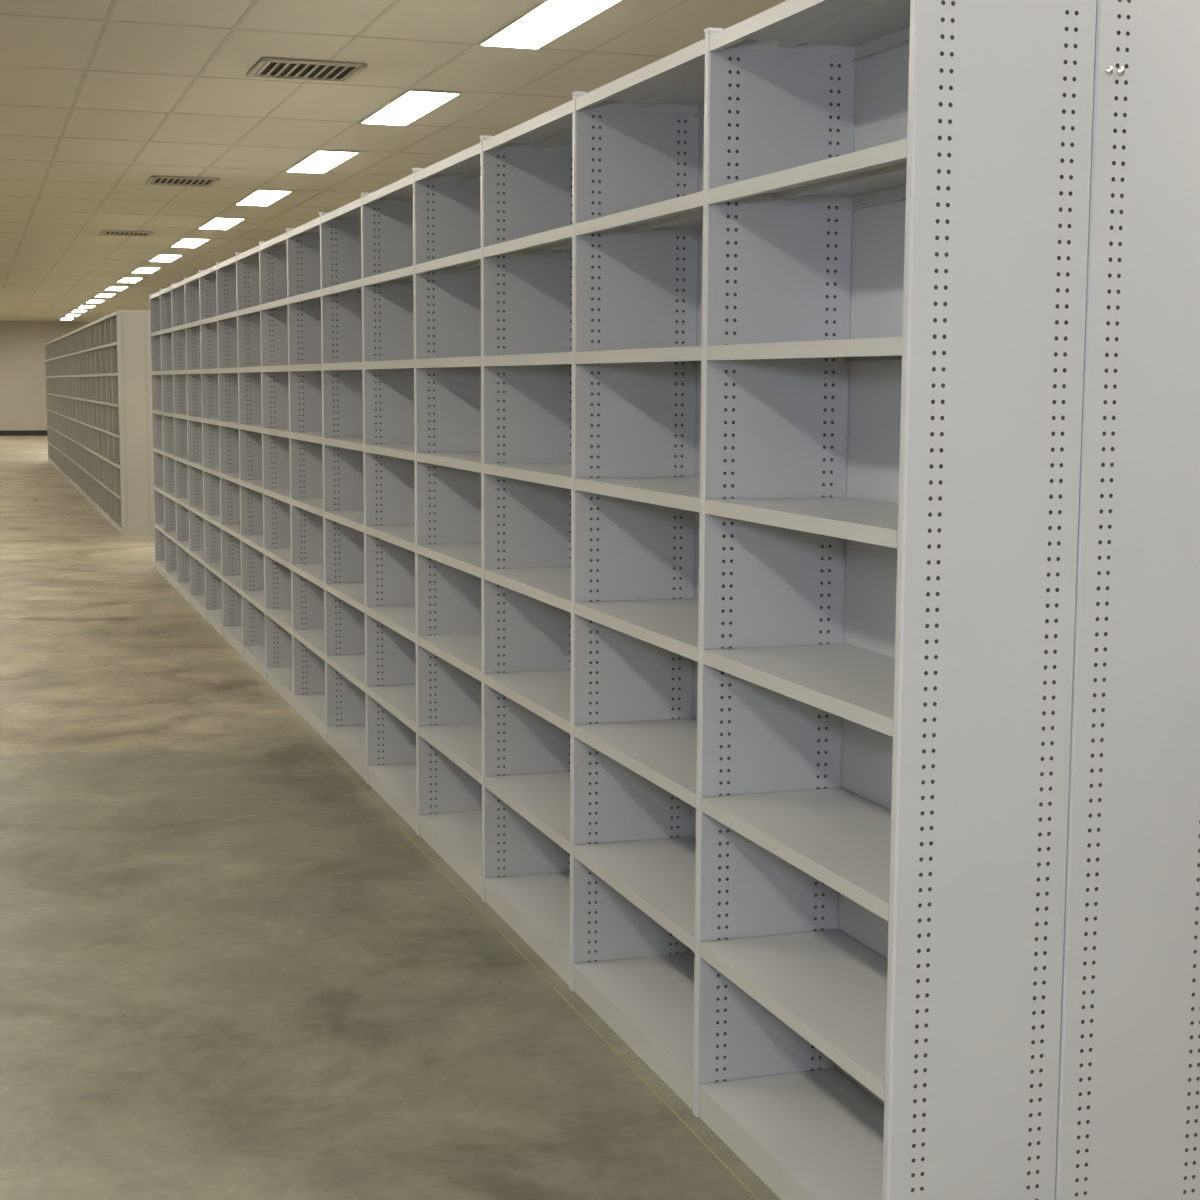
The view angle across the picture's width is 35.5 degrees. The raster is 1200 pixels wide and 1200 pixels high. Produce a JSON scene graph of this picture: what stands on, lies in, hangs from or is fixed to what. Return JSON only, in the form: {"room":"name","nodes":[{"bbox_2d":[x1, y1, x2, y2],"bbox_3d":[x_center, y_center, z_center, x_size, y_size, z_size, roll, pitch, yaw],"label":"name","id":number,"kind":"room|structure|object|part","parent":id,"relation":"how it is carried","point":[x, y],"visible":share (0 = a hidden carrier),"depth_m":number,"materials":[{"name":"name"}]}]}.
{"room":"archive storage room","nodes":[
{"label":"archive storage room","id":0,"kind":"room"},
{"bbox_2d":[0,321,89,429],"bbox_3d":[-17.222,-6.394,54.120,11.600,3.490,0.100,-2,7,-18],"label":"wall","id":1,"kind":"structure","parent":0,"point":[23,399],"depth_m":54.25,"materials":[{"name":"paint"}]},
{"bbox_2d":[0,430,47,435],"bbox_3d":[-17.212,-4.828,54.246,11.400,0.150,0.015,-2,7,-18],"label":"baseboard","id":2,"kind":"structure","parent":1,"relation":"attached to","point":[2,432],"depth_m":54.41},
{"bbox_2d":[0,436,780,1199],"bbox_3d":[-7.805,-1.427,26.343,11.400,0.100,59.300,-2,7,-18],"label":"floor","id":3,"kind":"structure","parent":0,"point":[227,972],"depth_m":5.16,"materials":[{"name":"concrete"}]},
{"bbox_2d":[45,309,153,535],"bbox_3d":[-7.642,-2.879,28.359,0.676,2.324,18.927,-2,7,-18],"label":"shelving","id":4,"kind":"object","parent":3,"relation":"on","point":[98,373],"visible":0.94,"depth_m":21.11,"materials":[{"name":"metal"}]},
{"bbox_3d":[-10.802,-3.919,37.206,0.337,2.324,0.027,-2,7,-18],"label":"upright frame","id":5,"kind":"part","parent":4,"relation":"part of","materials":[{"name":"paint"}]},
{"bbox_3d":[-10.517,-3.819,36.358,0.337,2.324,0.027,-2,7,-18],"label":"upright frame","id":6,"kind":"part","parent":4,"relation":"part of","materials":[{"name":"paint"}]},
{"bbox_3d":[-10.231,-3.720,35.511,0.337,2.324,0.027,-2,7,-18],"label":"upright frame","id":7,"kind":"part","parent":4,"relation":"part of","materials":[{"name":"paint"}]},
{"bbox_3d":[-9.945,-3.620,34.663,0.337,2.324,0.027,-2,7,-18],"label":"upright frame","id":8,"kind":"part","parent":4,"relation":"part of","materials":[{"name":"paint"}]},
{"bbox_3d":[-9.660,-3.521,33.815,0.337,2.324,0.027,-2,7,-18],"label":"upright frame","id":9,"kind":"part","parent":4,"relation":"part of","materials":[{"name":"paint"}]},
{"bbox_3d":[-9.374,-3.421,32.968,0.337,2.324,0.027,-2,7,-18],"label":"upright frame","id":10,"kind":"part","parent":4,"relation":"part of","materials":[{"name":"paint"}]},
{"bbox_3d":[-9.088,-3.322,32.120,0.337,2.324,0.027,-2,7,-18],"label":"upright frame","id":11,"kind":"part","parent":4,"relation":"part of","materials":[{"name":"paint"}]},
{"bbox_3d":[-8.803,-3.222,31.272,0.337,2.324,0.027,-2,7,-18],"label":"upright frame","id":12,"kind":"part","parent":4,"relation":"part of","materials":[{"name":"paint"}]},
{"bbox_3d":[-8.517,-3.123,30.425,0.337,2.324,0.027,-2,7,-18],"label":"upright frame","id":13,"kind":"part","parent":4,"relation":"part of","materials":[{"name":"paint"}]},
{"bbox_3d":[-8.231,-3.023,29.577,0.337,2.324,0.027,-2,7,-18],"label":"upright frame","id":14,"kind":"part","parent":4,"relation":"part of","materials":[{"name":"paint"}]},
{"bbox_3d":[-7.946,-2.924,28.729,0.337,2.324,0.027,-2,7,-18],"label":"upright frame","id":15,"kind":"part","parent":4,"relation":"part of","materials":[{"name":"paint"}]},
{"bbox_3d":[-7.660,-2.824,27.882,0.337,2.324,0.027,-2,7,-18],"label":"upright frame","id":16,"kind":"part","parent":4,"relation":"part of","materials":[{"name":"paint"}]},
{"bbox_3d":[-7.374,-2.725,27.034,0.337,2.324,0.027,-2,7,-18],"label":"upright frame","id":17,"kind":"part","parent":4,"relation":"part of","materials":[{"name":"paint"}]},
{"bbox_3d":[-7.089,-2.625,26.186,0.337,2.324,0.027,-2,7,-18],"label":"upright frame","id":18,"kind":"part","parent":4,"relation":"part of","materials":[{"name":"paint"}]},
{"bbox_3d":[-6.803,-2.526,25.339,0.337,2.324,0.027,-2,7,-18],"label":"upright frame","id":19,"kind":"part","parent":4,"relation":"part of","materials":[{"name":"paint"}]},
{"bbox_3d":[-6.518,-2.426,24.491,0.337,2.324,0.027,-2,7,-18],"label":"upright frame","id":20,"kind":"part","parent":4,"relation":"part of","materials":[{"name":"paint"}]},
{"bbox_3d":[-6.232,-2.327,23.643,0.337,2.324,0.027,-2,7,-18],"label":"upright frame","id":21,"kind":"part","parent":4,"relation":"part of","materials":[{"name":"paint"}]},
{"bbox_3d":[-5.946,-2.227,22.796,0.337,2.324,0.027,-2,7,-18],"label":"upright frame","id":22,"kind":"part","parent":4,"relation":"part of","materials":[{"name":"paint"}]},
{"bbox_3d":[-5.661,-2.128,21.948,0.337,2.324,0.027,-2,7,-18],"label":"upright frame","id":23,"kind":"part","parent":4,"relation":"part of","materials":[{"name":"paint"}]},
{"bbox_3d":[-5.375,-2.028,21.100,0.337,2.324,0.027,-2,7,-18],"label":"upright frame","id":24,"kind":"part","parent":4,"relation":"part of","materials":[{"name":"paint"}]},
{"bbox_3d":[-5.089,-1.929,20.253,0.337,2.324,0.027,-2,7,-18],"label":"upright frame","id":25,"kind":"part","parent":4,"relation":"part of","materials":[{"name":"paint"}]},
{"bbox_3d":[-4.804,-1.829,19.405,0.337,2.324,0.027,-2,7,-18],"label":"upright frame","id":26,"kind":"part","parent":4,"relation":"part of","materials":[{"name":"paint"}]},
{"bbox_2d":[152,571,758,1199],"bbox_3d":[-1.463,0.563,8.964,0.004,0.001,15.100,-2,7,-18],"label":"chalk line","id":27,"kind":"object","parent":3,"relation":"on","point":[152,571],"visible":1,"depth_m":5.08,"materials":[{"name":"paint"}]},
{"bbox_2d":[149,0,1199,1199],"bbox_3d":[-1.323,-0.678,9.607,0.676,2.324,13.532,-2,7,-18],"label":"shelving","id":28,"kind":"object","parent":3,"relation":"on","point":[734,500],"visible":1,"depth_m":3.95,"materials":[{"name":"grey metal"}]},
{"bbox_3d":[-3.627,-1.420,15.913,0.337,2.324,0.027,-2,7,-18],"label":"upright frame","id":29,"kind":"part","parent":28,"relation":"part of","materials":[{"name":"grey paint"}]},
{"bbox_3d":[-3.341,-1.320,15.065,0.337,2.324,0.027,-2,7,-18],"label":"upright frame","id":30,"kind":"part","parent":28,"relation":"part of","materials":[{"name":"grey paint"}]},
{"bbox_3d":[-3.055,-1.221,14.217,0.337,2.324,0.027,-2,7,-18],"label":"upright frame","id":31,"kind":"part","parent":28,"relation":"part of","materials":[{"name":"grey paint"}]},
{"bbox_3d":[-2.770,-1.121,13.370,0.337,2.324,0.027,-2,7,-18],"label":"upright frame","id":32,"kind":"part","parent":28,"relation":"part of","materials":[{"name":"grey paint"}]},
{"bbox_3d":[-2.484,-1.022,12.522,0.337,2.324,0.027,-2,7,-18],"label":"upright frame","id":33,"kind":"part","parent":28,"relation":"part of","materials":[{"name":"grey paint"}]},
{"bbox_3d":[-2.199,-0.922,11.675,0.337,2.324,0.027,-2,7,-18],"label":"upright frame","id":34,"kind":"part","parent":28,"relation":"part of","materials":[{"name":"grey paint"}]},
{"bbox_3d":[-1.913,-0.823,10.827,0.337,2.324,0.027,-2,7,-18],"label":"upright frame","id":35,"kind":"part","parent":28,"relation":"part of","materials":[{"name":"grey paint"}]},
{"bbox_3d":[-1.627,-0.723,9.979,0.337,2.324,0.027,-2,7,-18],"label":"upright frame","id":36,"kind":"part","parent":28,"relation":"part of","materials":[{"name":"grey paint"}]},
{"bbox_3d":[-1.342,-0.624,9.132,0.337,2.324,0.027,-2,7,-18],"label":"upright frame","id":37,"kind":"part","parent":28,"relation":"part of","materials":[{"name":"grey paint"}]},
{"bbox_3d":[-1.056,-0.524,8.284,0.337,2.324,0.027,-2,7,-18],"label":"upright frame","id":38,"kind":"part","parent":28,"relation":"part of","materials":[{"name":"grey paint"}]},
{"bbox_3d":[-0.770,-0.425,7.436,0.337,2.324,0.027,-2,7,-18],"label":"upright frame","id":39,"kind":"part","parent":28,"relation":"part of","materials":[{"name":"grey paint"}]},
{"bbox_3d":[-0.485,-0.325,6.589,0.337,2.324,0.027,-2,7,-18],"label":"upright frame","id":40,"kind":"part","parent":28,"relation":"part of","materials":[{"name":"grey paint"}]},
{"bbox_3d":[-0.199,-0.226,5.741,0.337,2.324,0.027,-2,7,-18],"label":"upright frame","id":41,"kind":"part","parent":28,"relation":"part of","materials":[{"name":"grey paint"}]},
{"bbox_3d":[0.086,-0.126,4.893,0.337,2.324,0.027,-2,7,-18],"label":"upright frame","id":42,"kind":"part","parent":28,"relation":"part of","materials":[{"name":"grey paint"}]},
{"bbox_3d":[0.372,-0.027,4.046,0.337,2.324,0.027,-2,7,-18],"label":"upright frame","id":43,"kind":"part","parent":28,"relation":"part of","materials":[{"name":"grey paint"}]},
{"bbox_3d":[0.658,0.073,3.198,0.337,2.324,0.027,-2,7,-18],"label":"upright frame","id":44,"kind":"part","parent":28,"relation":"part of","materials":[{"name":"grey paint"}]},
{"bbox_3d":[0.979,0.062,3.305,0.337,2.324,0.027,-2,7,-18],"label":"upright frame","id":45,"kind":"part","parent":28,"relation":"part of","materials":[{"name":"grey paint"}]},
{"bbox_2d":[0,0,786,321],"bbox_3d":[-7.787,-4.795,25.953,11.400,0.100,59.300,-2,7,-18],"label":"ceiling","id":46,"kind":"structure","parent":0,"point":[26,41],"depth_m":11.49,"materials":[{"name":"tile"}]},
{"bbox_2d":[78,305,95,307],"bbox_3d":[-11.774,-6.729,43.025,0.310,0.009,1.450,-2,7,-18],"label":"ceiling light","id":47,"kind":"object","parent":46,"relation":"in","point":[82,306],"depth_m":42.82,"materials":[{"name":"white plastic"}]},
{"bbox_2d":[86,300,104,302],"bbox_3d":[-10.812,-6.394,40.170,0.310,0.009,1.450,-2,7,-18],"label":"ceiling light","id":48,"kind":"object","parent":46,"relation":"in","point":[90,301],"depth_m":40.09,"materials":[{"name":"white plastic"}]},
{"bbox_2d":[95,293,114,296],"bbox_3d":[-9.850,-6.059,37.316,0.310,0.009,1.450,-2,7,-18],"label":"ceiling light","id":49,"kind":"object","parent":46,"relation":"in","point":[99,295],"depth_m":37.24,"materials":[{"name":"white plastic"}]},
{"bbox_2d":[105,286,126,290],"bbox_3d":[-8.888,-5.724,34.461,0.310,0.009,1.450,-2,7,-18],"label":"ceiling light","id":50,"kind":"object","parent":46,"relation":"in","point":[118,288],"depth_m":34.37,"materials":[{"name":"white plastic"}]},
{"bbox_2d":[99,230,152,236],"bbox_3d":[-5.441,-4.208,21.536,0.560,0.018,0.560,-2,7,-18],"label":"ceiling vent","id":51,"kind":"object","parent":46,"relation":"in","point":[103,232],"visible":1,"depth_m":21.55,"materials":[{"name":"metal"}]},
{"bbox_2d":[117,278,142,282],"bbox_3d":[-7.926,-5.389,31.606,0.310,0.009,1.450,-2,7,-18],"label":"ceiling light","id":52,"kind":"object","parent":46,"relation":"in","point":[127,280],"depth_m":31.61,"materials":[{"name":"white plastic"}]},
{"bbox_2d":[131,267,159,272],"bbox_3d":[-6.964,-5.054,28.752,0.310,0.009,1.450,-2,7,-18],"label":"ceiling light","id":53,"kind":"object","parent":46,"relation":"in","point":[141,269],"depth_m":28.71,"materials":[{"name":"white plastic"}]},
{"bbox_2d":[149,254,181,261],"bbox_3d":[-6.002,-4.719,25.897,0.310,0.009,1.450,-2,7,-18],"label":"ceiling light","id":54,"kind":"object","parent":46,"relation":"attached to","point":[161,257],"depth_m":25.88,"materials":[{"name":"white plastic"}]},
{"bbox_2d":[145,176,219,186],"bbox_3d":[-3.537,-3.545,15.885,0.560,0.018,0.560,-2,7,-18],"label":"ceiling vent","id":55,"kind":"object","parent":46,"relation":"in","point":[154,180],"visible":1,"depth_m":15.88,"materials":[{"name":"metal"}]},
{"bbox_2d":[171,238,209,247],"bbox_3d":[-5.040,-4.384,23.042,0.310,0.009,1.450,-2,7,-18],"label":"ceiling light","id":56,"kind":"object","parent":46,"relation":"attached to","point":[185,242],"depth_m":22.88,"materials":[{"name":"white plastic"}]},
{"bbox_2d":[199,217,244,229],"bbox_3d":[-4.078,-4.049,20.188,0.310,0.009,1.450,-2,7,-18],"label":"ceiling light","id":57,"kind":"object","parent":46,"relation":"attached to","point":[216,223],"depth_m":20.09,"materials":[{"name":"white plastic"}]},
{"bbox_2d":[235,189,291,205],"bbox_3d":[-3.116,-3.714,17.333,0.310,0.009,1.450,-2,7,-18],"label":"ceiling light","id":58,"kind":"object","parent":46,"relation":"attached to","point":[258,197],"depth_m":17.23,"materials":[{"name":"white plastic"}]},
{"bbox_2d":[247,58,366,81],"bbox_3d":[-1.598,-2.877,10.193,0.560,0.018,0.560,-2,7,-18],"label":"ceiling vent","id":59,"kind":"object","parent":46,"relation":"in","point":[276,68],"visible":1,"depth_m":10.19,"materials":[{"name":"metal"}]},
{"bbox_2d":[286,150,358,172],"bbox_3d":[-2.154,-3.379,14.478,0.310,0.009,1.450,-2,7,-18],"label":"ceiling light","id":60,"kind":"object","parent":46,"relation":"attached to","point":[320,161],"depth_m":14.39,"materials":[{"name":"white plastic"}]},
{"bbox_2d":[360,90,460,124],"bbox_3d":[-1.192,-3.044,11.623,0.310,0.009,1.450,-2,7,-18],"label":"ceiling light","id":61,"kind":"object","parent":46,"relation":"attached to","point":[411,105],"depth_m":11.53,"materials":[{"name":"white plastic"}]},
{"bbox_2d":[479,0,621,48],"bbox_3d":[-0.230,-2.709,8.769,0.310,0.009,1.450,-2,7,-18],"label":"ceiling light","id":62,"kind":"object","parent":46,"relation":"attached to","point":[548,20],"depth_m":8.79,"materials":[{"name":"white plastic"}]}
]}

